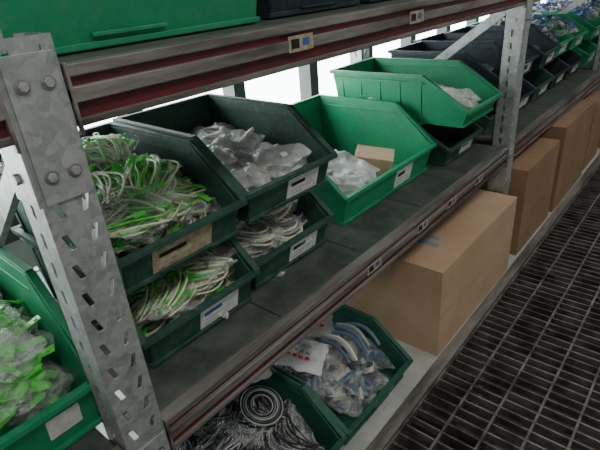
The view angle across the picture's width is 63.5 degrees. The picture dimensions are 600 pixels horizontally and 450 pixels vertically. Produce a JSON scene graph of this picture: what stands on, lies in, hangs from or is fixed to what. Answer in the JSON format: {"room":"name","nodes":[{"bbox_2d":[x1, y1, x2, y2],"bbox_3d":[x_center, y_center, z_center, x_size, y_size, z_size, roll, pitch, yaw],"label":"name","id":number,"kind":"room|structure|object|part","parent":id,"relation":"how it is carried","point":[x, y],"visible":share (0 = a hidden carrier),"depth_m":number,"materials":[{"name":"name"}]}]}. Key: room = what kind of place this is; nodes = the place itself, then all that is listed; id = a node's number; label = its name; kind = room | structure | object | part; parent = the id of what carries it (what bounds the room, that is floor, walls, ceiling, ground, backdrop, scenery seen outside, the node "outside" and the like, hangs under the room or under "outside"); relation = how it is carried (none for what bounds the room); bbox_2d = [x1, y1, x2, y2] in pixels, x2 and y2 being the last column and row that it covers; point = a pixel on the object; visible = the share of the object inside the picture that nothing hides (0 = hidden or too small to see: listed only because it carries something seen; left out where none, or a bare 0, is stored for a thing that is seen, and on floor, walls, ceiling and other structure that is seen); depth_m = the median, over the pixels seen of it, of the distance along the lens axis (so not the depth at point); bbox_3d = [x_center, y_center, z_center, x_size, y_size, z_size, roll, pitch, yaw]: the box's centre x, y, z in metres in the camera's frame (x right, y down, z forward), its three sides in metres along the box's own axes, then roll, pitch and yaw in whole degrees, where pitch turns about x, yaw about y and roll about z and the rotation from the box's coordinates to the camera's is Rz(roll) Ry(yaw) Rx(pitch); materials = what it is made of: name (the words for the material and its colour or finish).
{"room":"warehouse storage aisle","nodes":[
{"label":"warehouse storage aisle","id":0,"kind":"room"},
{"bbox_2d":[3,240,36,267],"bbox_3d":[0.424,-1.175,2.676,0.120,3.400,9.800,17,34,37],"label":"wall","id":1,"kind":"structure","parent":0,"point":[18,248],"depth_m":1.46,"materials":[{"name":"paint"}]},
{"bbox_2d":[4,215,19,244],"bbox_3d":[-0.776,-0.651,1.263,0.070,1.370,0.475,17,34,37],"label":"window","id":2,"kind":"structure","parent":1,"relation":"in","point":[11,237],"depth_m":1.40,"materials":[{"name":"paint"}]},
{"bbox_2d":[222,82,245,97],"bbox_3d":[-0.167,-1.023,1.891,0.070,1.370,0.475,17,34,37],"label":"window","id":3,"kind":"structure","parent":1,"relation":"in","point":[238,90],"depth_m":1.94,"materials":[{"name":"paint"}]},
{"bbox_2d":[298,62,318,99],"bbox_3d":[0.137,-1.208,2.205,0.070,1.370,0.475,17,34,37],"label":"pillar","id":4,"kind":"structure","parent":1,"relation":"in","point":[308,74],"depth_m":2.27,"materials":[{"name":"paint"}]},
{"bbox_2d":[356,47,372,61],"bbox_3d":[0.441,-1.394,2.519,0.070,1.370,0.475,17,34,37],"label":"pillar","id":5,"kind":"structure","parent":1,"relation":"in","point":[371,48],"depth_m":2.57,"materials":[{"name":"metal"}]},
{"bbox_2d":[400,35,415,46],"bbox_3d":[0.746,-1.580,2.833,0.070,1.370,0.475,17,34,37],"label":"window","id":6,"kind":"structure","parent":1,"relation":"in","point":[409,40],"depth_m":2.88,"materials":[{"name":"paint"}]},
{"bbox_2d":[436,26,450,33],"bbox_3d":[1.050,-1.766,3.146,0.070,1.370,0.475,17,34,37],"label":"window","id":7,"kind":"structure","parent":1,"relation":"in","point":[448,28],"depth_m":3.19,"materials":[{"name":"glass"}]},
{"bbox_2d":[466,18,478,24],"bbox_3d":[1.354,-1.952,3.460,0.070,1.370,0.475,17,34,37],"label":"window","id":8,"kind":"structure","parent":1,"relation":"in","point":[476,20],"depth_m":3.50,"materials":[{"name":"glass"}]},
{"bbox_2d":[392,305,599,449],"bbox_3d":[2.131,0.874,2.236,4.200,0.100,10.000,17,34,37],"label":"floor","id":9,"kind":"structure","parent":0,"point":[400,442],"depth_m":2.33,"materials":[{"name":"concrete"}]},
{"bbox_2d":[0,0,599,449],"bbox_3d":[0.548,-0.041,2.078,0.738,1.848,6.119,17,34,37],"label":"shelving rack","id":10,"kind":"object","parent":9,"relation":"on","point":[46,97],"visible":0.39,"depth_m":0.77,"materials":[{"name":"metal"}]},
{"bbox_2d":[0,246,101,449],"bbox_3d":[-0.642,0.236,0.698,0.534,0.220,0.496,17,34,37],"label":"storage bin","id":11,"kind":"object","parent":10,"relation":"on","point":[57,425],"visible":0.57,"depth_m":0.74,"materials":[{"name":"green plastic"}]},
{"bbox_2d":[0,300,58,428],"bbox_3d":[-0.646,0.217,0.697,0.506,0.189,0.509,-27,35,-37],"label":"bags","id":12,"kind":"object","parent":11,"relation":"in","point":[26,378],"visible":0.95,"depth_m":0.70,"materials":[{"name":"green plastic"}]},
{"bbox_3d":[-0.224,0.629,0.901,0.060,1.840,0.062,17,34,37],"label":"post","id":13,"kind":"part","parent":10,"relation":"part of","materials":[{"name":"metal"}]},
{"bbox_2d":[0,0,259,56],"bbox_3d":[-0.418,-0.401,0.743,0.534,0.226,0.531,17,34,37],"label":"storage bin","id":14,"kind":"object","parent":10,"relation":"on","point":[74,26],"visible":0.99,"depth_m":0.62,"materials":[{"name":"green plastic"}]},
{"bbox_2d":[10,224,260,368],"bbox_3d":[-0.333,0.080,1.002,0.434,0.176,0.286,17,34,37],"label":"storage bin","id":15,"kind":"object","parent":10,"relation":"on","point":[167,341],"visible":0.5,"depth_m":0.92,"materials":[{"name":"plastic"}]},
{"bbox_2d":[0,122,247,294],"bbox_3d":[-0.349,-0.055,0.919,0.434,0.166,0.283,17,34,37],"label":"storage bin","id":16,"kind":"object","parent":15,"relation":"on","point":[139,266],"visible":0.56,"depth_m":0.89,"materials":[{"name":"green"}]},
{"bbox_2d":[2,132,215,253],"bbox_3d":[-0.343,-0.064,0.919,0.436,0.191,0.313,20,36,40],"label":"cables","id":17,"kind":"object","parent":16,"relation":"in","point":[140,198],"visible":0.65,"depth_m":0.86,"materials":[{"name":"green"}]},
{"bbox_2d":[126,251,233,337],"bbox_3d":[-0.333,0.095,1.016,0.441,0.167,0.322,20,36,40],"label":"cables","id":18,"kind":"object","parent":15,"relation":"in","point":[196,280],"visible":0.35,"depth_m":0.92,"materials":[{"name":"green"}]},
{"bbox_2d":[122,367,346,449],"bbox_3d":[-0.154,0.511,1.186,0.434,0.160,0.331,17,34,37],"label":"storage bin","id":19,"kind":"object","parent":10,"relation":"on","point":[308,415],"visible":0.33,"depth_m":1.22,"materials":[{"name":"green plastic"}]},
{"bbox_2d":[175,385,326,449],"bbox_3d":[-0.171,0.502,1.178,0.449,0.189,0.326,17,34,37],"label":"coiled cables","id":20,"kind":"object","parent":19,"relation":"in","point":[221,428],"depth_m":1.15,"materials":[{"name":"black"}]},
{"bbox_3d":[-0.090,0.426,1.150,0.101,0.040,0.101,17,34,37],"label":"cable coil","id":21,"kind":"part","parent":20,"relation":"part of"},
{"bbox_2d":[252,368,271,382],"bbox_3d":[-0.152,0.356,1.267,0.114,0.050,0.161,-20,31,-27],"label":"packet","id":22,"kind":"object","parent":20,"relation":"on","point":[267,373],"visible":0.07,"depth_m":1.23,"materials":[{"name":"white plastic"}]},
{"bbox_2d":[239,191,334,288],"bbox_3d":[-0.171,-0.033,1.197,0.434,0.176,0.286,17,34,37],"label":"storage bin","id":23,"kind":"object","parent":10,"relation":"on","point":[317,214],"visible":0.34,"depth_m":1.12,"materials":[{"name":"plastic"}]},
{"bbox_2d":[112,93,336,223],"bbox_3d":[-0.170,-0.169,1.104,0.434,0.166,0.283,19,35,38],"label":"storage bin","id":24,"kind":"object","parent":23,"relation":"on","point":[282,124],"visible":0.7,"depth_m":1.12,"materials":[{"name":"plastic"}]},
{"bbox_2d":[188,122,309,191],"bbox_3d":[-0.174,-0.146,1.113,0.416,0.130,0.293,17,34,37],"label":"bags","id":25,"kind":"object","parent":24,"relation":"in","point":[249,164],"visible":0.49,"depth_m":1.06,"materials":[{"name":"white"}]},
{"bbox_2d":[234,202,306,257],"bbox_3d":[-0.151,-0.001,1.191,0.394,0.166,0.324,13,32,31],"label":"cables","id":26,"kind":"object","parent":23,"relation":"in","point":[261,236],"visible":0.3,"depth_m":1.11,"materials":[{"name":"white plastic"}]},
{"bbox_2d":[288,32,312,53],"bbox_3d":[0.002,-0.288,0.766,0.001,0.024,0.060,17,34,37],"label":"label","id":27,"kind":"object","parent":10,"relation":"attached to","point":[300,42],"visible":1,"depth_m":0.77,"materials":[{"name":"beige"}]},
{"bbox_2d":[256,0,359,19],"bbox_3d":[-0.149,-0.554,1.042,0.514,0.186,0.321,17,34,37],"label":"storage bin","id":28,"kind":"object","parent":10,"relation":"on","point":[266,9],"visible":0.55,"depth_m":0.89,"materials":[{"name":"plastic"}]},
{"bbox_2d":[271,304,412,444],"bbox_3d":[0.054,0.384,1.401,0.434,0.160,0.331,17,34,37],"label":"storage bin","id":29,"kind":"object","parent":10,"relation":"on","point":[350,420],"visible":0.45,"depth_m":1.40,"materials":[{"name":"green plastic"}]},
{"bbox_2d":[275,322,389,409],"bbox_3d":[0.050,0.380,1.406,0.436,0.164,0.316,17,34,37],"label":"bags","id":30,"kind":"object","parent":29,"relation":"in","point":[338,392],"depth_m":1.34,"materials":[{"name":"white"}]},
{"bbox_2d":[275,339,328,375],"bbox_3d":[-0.006,0.342,1.298,0.153,0.058,0.117,2,28,13],"label":"packet","id":31,"kind":"object","parent":30,"relation":"on","point":[309,356],"visible":0.62,"depth_m":1.27,"materials":[{"name":"white plastic"}]},
{"bbox_2d":[306,315,339,337],"bbox_3d":[0.031,0.286,1.412,0.157,0.061,0.115,-10,27,-10],"label":"packet","id":32,"kind":"object","parent":30,"relation":"on","point":[325,328],"visible":0.19,"depth_m":1.39,"materials":[{"name":"white plastic"}]},
{"bbox_3d":[0.138,0.328,1.370,0.142,0.053,0.142,17,34,37],"label":"cable handles","id":33,"kind":"part","parent":30,"relation":"part of","materials":[{"name":"blue plastic"}]},
{"bbox_3d":[0.296,-0.120,2.284,0.060,1.840,0.062,17,34,37],"label":"post","id":34,"kind":"part","parent":10,"relation":"part of","materials":[{"name":"metal"}]},
{"bbox_2d":[291,94,436,225],"bbox_3d":[0.093,-0.230,1.506,0.474,0.206,0.511,17,34,37],"label":"storage bin","id":35,"kind":"object","parent":10,"relation":"on","point":[345,123],"visible":0.52,"depth_m":1.60,"materials":[{"name":"green plastic"}]},
{"bbox_2d":[326,150,380,195],"bbox_3d":[0.056,-0.161,1.476,0.378,0.139,0.322,20,36,40],"label":"bags","id":36,"kind":"object","parent":35,"relation":"in","point":[347,179],"visible":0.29,"depth_m":1.42,"materials":[{"name":"white"}]},
{"bbox_2d":[354,145,394,176],"bbox_3d":[0.234,-0.199,1.546,0.131,0.095,0.096,1,28,12],"label":"carton","id":37,"kind":"object","parent":35,"relation":"in","point":[381,158],"visible":0.56,"depth_m":1.51,"materials":[{"name":"cardboard"}]},
{"bbox_2d":[359,0,385,3],"bbox_3d":[0.056,-0.679,1.254,0.514,0.186,0.321,17,34,37],"label":"storage bin","id":38,"kind":"object","parent":10,"relation":"on","point":[361,1],"visible":0.22,"depth_m":1.07,"materials":[{"name":"plastic"}]},
{"bbox_2d":[368,257,380,275],"bbox_3d":[0.176,0.097,1.143,0.001,0.024,0.060,17,34,37],"label":"label","id":39,"kind":"object","parent":10,"relation":"attached to","point":[377,263],"visible":1,"depth_m":1.14,"materials":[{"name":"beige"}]},
{"bbox_2d":[410,9,423,23],"bbox_3d":[0.245,-0.437,1.017,0.001,0.024,0.060,17,34,37],"label":"label","id":40,"kind":"object","parent":10,"relation":"attached to","point":[417,16],"visible":1,"depth_m":1.02,"materials":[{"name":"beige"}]},
{"bbox_2d":[417,218,427,234],"bbox_3d":[0.330,0.003,1.302,0.001,0.024,0.060,17,34,37],"label":"label","id":41,"kind":"object","parent":10,"relation":"attached to","point":[424,224],"visible":1,"depth_m":1.30,"materials":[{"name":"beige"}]},
{"bbox_2d":[344,189,516,355],"bbox_3d":[0.455,0.105,1.724,0.381,0.303,0.602,17,34,37],"label":"cardboard box","id":42,"kind":"object","parent":10,"relation":"on","point":[426,294],"visible":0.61,"depth_m":1.52,"materials":[{"name":"beige cardboard"}]},
{"bbox_2d":[421,122,482,165],"bbox_3d":[0.383,-0.354,1.767,0.474,0.146,0.283,17,34,37],"label":"storage bin","id":43,"kind":"object","parent":10,"relation":"on","point":[452,142],"visible":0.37,"depth_m":1.72,"materials":[{"name":"plastic"}]},
{"bbox_2d":[329,57,502,127],"bbox_3d":[0.396,-0.469,1.680,0.514,0.156,0.286,17,34,37],"label":"storage bin","id":44,"kind":"object","parent":43,"relation":"on","point":[409,82],"visible":0.91,"depth_m":1.64,"materials":[{"name":"green plastic"}]},
{"bbox_2d":[361,82,478,125],"bbox_3d":[0.409,-0.436,1.672,0.281,0.134,0.389,-27,34,-37],"label":"bags","id":45,"kind":"object","parent":44,"relation":"in","point":[458,96],"visible":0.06,"depth_m":1.60,"materials":[{"name":"white"}]},
{"bbox_2d":[447,195,456,208],"bbox_3d":[0.445,-0.067,1.420,0.001,0.024,0.060,17,34,37],"label":"label","id":46,"kind":"object","parent":10,"relation":"attached to","point":[452,201],"visible":1,"depth_m":1.42,"materials":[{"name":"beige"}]},
{"bbox_2d":[475,173,482,185],"bbox_3d":[0.573,-0.145,1.553,0.001,0.024,0.060,17,34,37],"label":"label","id":47,"kind":"object","parent":10,"relation":"attached to","point":[479,179],"visible":1,"depth_m":1.55,"materials":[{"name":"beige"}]},
{"bbox_2d":[474,101,495,134],"bbox_3d":[0.614,-0.510,2.025,0.464,0.156,0.283,17,34,37],"label":"storage bin","id":48,"kind":"object","parent":10,"relation":"on","point":[486,122],"visible":0.13,"depth_m":1.85,"materials":[{"name":"plastic"}]},
{"bbox_2d":[388,41,526,87],"bbox_3d":[0.626,-0.633,1.943,0.464,0.156,0.283,18,35,37],"label":"storage bin","id":49,"kind":"object","parent":48,"relation":"on","point":[474,54],"visible":0.34,"depth_m":1.95,"materials":[{"name":"plastic"}]},
{"bbox_3d":[0.762,0.026,1.919,0.060,1.840,0.062,17,34,37],"label":"post","id":50,"kind":"part","parent":10,"relation":"part of","materials":[{"name":"metal"}]},
{"bbox_2d":[474,137,560,254],"bbox_3d":[0.844,-0.166,2.125,0.386,0.363,0.422,17,34,37],"label":"cardboard box","id":51,"kind":"object","parent":10,"relation":"on","point":[534,167],"visible":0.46,"depth_m":1.95,"materials":[{"name":"beige cardboard"}]},
{"bbox_2d":[519,79,536,109],"bbox_3d":[0.792,-0.619,2.208,0.464,0.156,0.283,17,34,37],"label":"storage bin","id":52,"kind":"object","parent":10,"relation":"on","point":[527,89],"visible":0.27,"depth_m":2.17,"materials":[{"name":"plastic"}]},
{"bbox_2d":[413,33,539,74],"bbox_3d":[0.775,-0.750,2.147,0.464,0.156,0.283,17,34,37],"label":"storage bin","id":53,"kind":"object","parent":52,"relation":"on","point":[531,55],"visible":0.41,"depth_m":2.19,"materials":[{"name":"plastic"}]},
{"bbox_2d":[523,68,554,101],"bbox_3d":[0.970,-0.728,2.392,0.464,0.156,0.283,17,34,37],"label":"storage bin","id":54,"kind":"object","parent":10,"relation":"on","point":[540,79],"visible":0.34,"depth_m":2.36,"materials":[{"name":"plastic"}]},
{"bbox_2d":[444,25,561,69],"bbox_3d":[0.963,-0.852,2.317,0.464,0.156,0.283,16,34,36],"label":"storage bin","id":55,"kind":"object","parent":54,"relation":"on","point":[539,42],"visible":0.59,"depth_m":2.31,"materials":[{"name":"plastic"}]},
{"bbox_2d":[542,57,570,89],"bbox_3d":[1.148,-0.837,2.576,0.464,0.156,0.283,17,34,37],"label":"storage bin","id":56,"kind":"object","parent":10,"relation":"on","point":[557,68],"visible":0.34,"depth_m":2.54,"materials":[{"name":"plastic"}]},
{"bbox_2d":[466,19,573,57],"bbox_3d":[1.132,-0.968,2.516,0.464,0.156,0.283,18,35,37],"label":"storage bin","id":57,"kind":"object","parent":56,"relation":"on","point":[563,38],"visible":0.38,"depth_m":2.49,"materials":[{"name":"green plastic"}]},
{"bbox_2d":[494,18,555,37],"bbox_3d":[1.143,-1.000,2.486,0.416,0.163,0.289,17,34,37],"label":"bags","id":58,"kind":"object","parent":57,"relation":"in","point":[541,25],"visible":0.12,"depth_m":2.42,"materials":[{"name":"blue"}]},
{"bbox_2d":[539,99,595,211],"bbox_3d":[1.181,-0.389,2.462,0.391,0.403,0.532,17,34,37],"label":"cardboard box","id":59,"kind":"object","parent":10,"relation":"on","point":[573,128],"visible":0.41,"depth_m":2.27,"materials":[{"name":"beige cardboard"}]},
{"bbox_2d":[557,49,583,78],"bbox_3d":[1.326,-0.946,2.760,0.464,0.156,0.283,17,34,37],"label":"storage bin","id":60,"kind":"object","parent":10,"relation":"on","point":[571,58],"visible":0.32,"depth_m":2.73,"materials":[{"name":"plastic"}]},
{"bbox_2d":[503,13,588,49],"bbox_3d":[1.314,-1.074,2.694,0.464,0.156,0.283,17,34,37],"label":"storage bin","id":61,"kind":"object","parent":60,"relation":"on","point":[578,35],"visible":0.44,"depth_m":2.65,"materials":[{"name":"green plastic"}]},
{"bbox_2d":[532,11,577,33],"bbox_3d":[1.327,-1.105,2.664,0.393,0.197,0.309,17,34,37],"label":"bags","id":62,"kind":"object","parent":61,"relation":"in","point":[568,27],"visible":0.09,"depth_m":2.63,"materials":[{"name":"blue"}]},
{"bbox_2d":[572,40,595,65],"bbox_3d":[1.575,-1.097,3.016,0.464,0.156,0.283,17,34,37],"label":"storage bin","id":63,"kind":"object","parent":10,"relation":"on","point":[587,49],"visible":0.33,"depth_m":2.92,"materials":[{"name":"green plastic"}]},
{"bbox_2d":[532,7,599,39],"bbox_3d":[1.571,-1.224,2.944,0.464,0.156,0.283,17,34,37],"label":"storage bin","id":64,"kind":"object","parent":63,"relation":"on","point":[591,23],"visible":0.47,"depth_m":2.79,"materials":[{"name":"green plastic"}]},
{"bbox_2d":[582,91,599,169],"bbox_3d":[1.495,-0.566,2.801,0.381,0.363,0.302,17,34,37],"label":"cardboard box","id":65,"kind":"object","parent":10,"relation":"on","point":[594,135],"visible":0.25,"depth_m":2.66,"materials":[{"name":"beige cardboard"}]},
{"bbox_2d":[589,36,597,57],"bbox_3d":[1.753,-1.206,3.200,0.464,0.156,0.283,17,34,37],"label":"storage bin","id":66,"kind":"object","parent":10,"relation":"on","point":[594,40],"visible":0.02,"depth_m":3.19,"materials":[{"name":"green plastic"}]},
{"bbox_2d":[533,3,599,16],"bbox_3d":[1.750,-1.333,3.128,0.464,0.156,0.283,17,34,37],"label":"storage bin","id":67,"kind":"object","parent":66,"relation":"on","point":[596,5],"visible":0.11,"depth_m":3.13,"materials":[{"name":"green plastic"}]},
{"bbox_3d":[1.720,-0.558,2.907,0.060,1.840,0.062,17,34,37],"label":"post","id":68,"kind":"part","parent":10,"relation":"part of","materials":[{"name":"metal"}]},
{"bbox_3d":[2.109,-1.424,3.567,0.464,0.155,0.283,17,34,37],"label":"storage bin","id":69,"kind":"object","parent":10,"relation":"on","visible":0},
{"bbox_3d":[2.106,-1.550,3.496,0.463,0.155,0.283,17,34,37],"label":"storage bin","id":70,"kind":"object","parent":69,"relation":"on","visible":0},
{"bbox_2d":[533,0,599,19],"bbox_3d":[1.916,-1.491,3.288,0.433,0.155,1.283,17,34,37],"label":"bags","id":71,"kind":"object","parent":70,"relation":"in","point":[559,5],"visible":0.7,"depth_m":2.97,"materials":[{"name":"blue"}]},
{"bbox_2d":[367,154,599,449],"bbox_3d":[1.849,0.318,2.331,1.112,0.844,7.800,17,34,37],"label":"walkway","id":72,"kind":"object","parent":9,"relation":"on","point":[555,279],"visible":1,"depth_m":1.47,"materials":[{"name":"metal"}]}
]}

